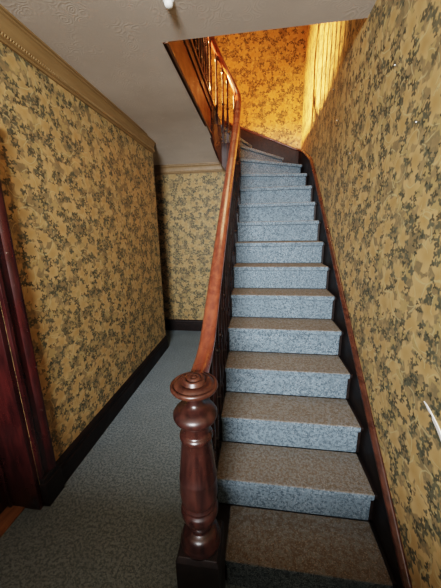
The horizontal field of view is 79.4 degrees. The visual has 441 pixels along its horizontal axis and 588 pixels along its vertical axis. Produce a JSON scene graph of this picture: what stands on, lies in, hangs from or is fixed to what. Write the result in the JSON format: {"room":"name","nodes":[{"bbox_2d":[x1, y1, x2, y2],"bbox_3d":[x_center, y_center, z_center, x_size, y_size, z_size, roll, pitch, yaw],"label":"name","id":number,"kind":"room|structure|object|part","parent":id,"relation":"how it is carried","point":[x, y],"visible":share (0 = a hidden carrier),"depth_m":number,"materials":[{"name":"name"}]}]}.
{"room":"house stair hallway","nodes":[
{"label":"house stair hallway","id":0,"kind":"room"},
{"bbox_2d":[0,42,165,483],"bbox_3d":[-1.314,0.137,0.743,0.240,2.698,5.815,1,14,8],"label":"wall","id":1,"kind":"structure","parent":0,"point":[79,193],"depth_m":1.89,"materials":[{"name":"paper"}]},
{"bbox_2d":[0,181,64,537],"bbox_3d":[-1.272,0.359,0.990,0.302,2.150,1.116,1,14,8],"label":"door","id":2,"kind":"structure","parent":1,"relation":"in","point":[20,488],"depth_m":1.50,"materials":[{"name":"red paint"}]},
{"bbox_2d":[0,4,155,152],"bbox_3d":[-1.191,-1.107,0.425,0.055,0.135,5.815,1,14,8],"label":"trim","id":3,"kind":"structure","parent":1,"relation":"attached to","point":[14,34],"depth_m":1.69,"materials":[{"name":"beige paint"}]},
{"bbox_2d":[56,335,167,484],"bbox_3d":[-0.914,0.933,2.779,0.028,0.189,2.155,1,14,8],"label":"baseboard","id":4,"kind":"structure","parent":1,"relation":"attached to","point":[72,457],"depth_m":2.25,"materials":[{"name":"brown wood"}]},
{"bbox_2d":[0,330,361,587],"bbox_3d":[-1.079,1.416,1.436,3.915,0.120,6.620,1,14,8],"label":"floor","id":5,"kind":"structure","parent":0,"point":[117,521],"depth_m":1.59,"materials":[{"name":"carpet"}]},
{"bbox_2d":[163,39,412,587],"bbox_3d":[0.348,-0.506,2.346,1.185,3.294,3.974,1,14,8],"label":"staircase","id":6,"kind":"structure","parent":5,"relation":"on","point":[290,331],"depth_m":1.61,"materials":[{"name":"carpet"}]},
{"bbox_2d":[170,36,240,587],"bbox_3d":[-0.069,-0.796,2.013,0.449,3.876,2.815,1,14,8],"label":"balustrade","id":7,"kind":"object","parent":6,"relation":"on","point":[200,560],"visible":0.93,"depth_m":1.02,"materials":[{"name":"brown wood"}]},
{"bbox_3d":[-0.095,-1.332,1.951,0.400,2.806,2.694,1,14,8],"label":"handrail","id":8,"kind":"part","parent":7,"relation":"part of","materials":[{"name":"brown wood"}]},
{"bbox_3d":[0.369,-0.504,2.338,1.140,3.294,3.963,1,14,8],"label":"string moulding","id":9,"kind":"part","parent":6,"relation":"part of","materials":[{"name":"brown wood"}]},
{"bbox_2d":[0,0,376,164],"bbox_3d":[-1.180,-1.357,0.781,3.815,0.458,6.620,1,14,8],"label":"ceiling","id":10,"kind":"structure","parent":0,"point":[117,46],"depth_m":1.47,"materials":[{"name":"paint"}]},
{"bbox_2d":[163,0,173,9],"bbox_3d":[-0.247,-1.380,1.264,0.052,0.032,0.052,1,14,8],"label":"ceiling fitting","id":11,"kind":"object","parent":10,"relation":"attached to","point":[168,4],"visible":1,"depth_m":1.25,"materials":[{"name":"white plastic"}]},
{"bbox_2d":[154,172,224,319],"bbox_3d":[-1.144,-0.703,4.329,2.950,2.660,0.120,1,14,8],"label":"wall","id":12,"kind":"structure","parent":0,"point":[188,205],"depth_m":4.13,"materials":[{"name":"paper"}]},
{"bbox_2d":[164,319,202,330],"bbox_3d":[-1.132,0.516,4.544,2.950,0.189,0.028,1,14,8],"label":"baseboard","id":13,"kind":"structure","parent":12,"relation":"attached to","point":[170,324],"depth_m":4.46,"materials":[{"name":"brown wood"}]},
{"bbox_2d":[154,162,223,174],"bbox_3d":[-1.202,-1.841,3.976,2.900,0.130,0.045,1,14,8],"label":"trim","id":14,"kind":"structure","parent":12,"relation":"attached to","point":[207,167],"depth_m":3.88,"materials":[{"name":"beige paint"}]},
{"bbox_2d":[208,25,306,148],"bbox_3d":[-0.724,-3.313,3.946,3.815,3.500,0.150,1,14,8],"label":"wall","id":15,"kind":"structure","parent":0,"point":[267,67],"depth_m":3.75,"materials":[{"name":"paper"}]},
{"bbox_2d":[301,0,440,587],"bbox_3d":[0.766,-1.409,0.592,0.210,5.700,6.800,1,14,8],"label":"wall","id":16,"kind":"structure","parent":0,"point":[371,116],"depth_m":1.19,"materials":[{"name":"paper"}]}
]}

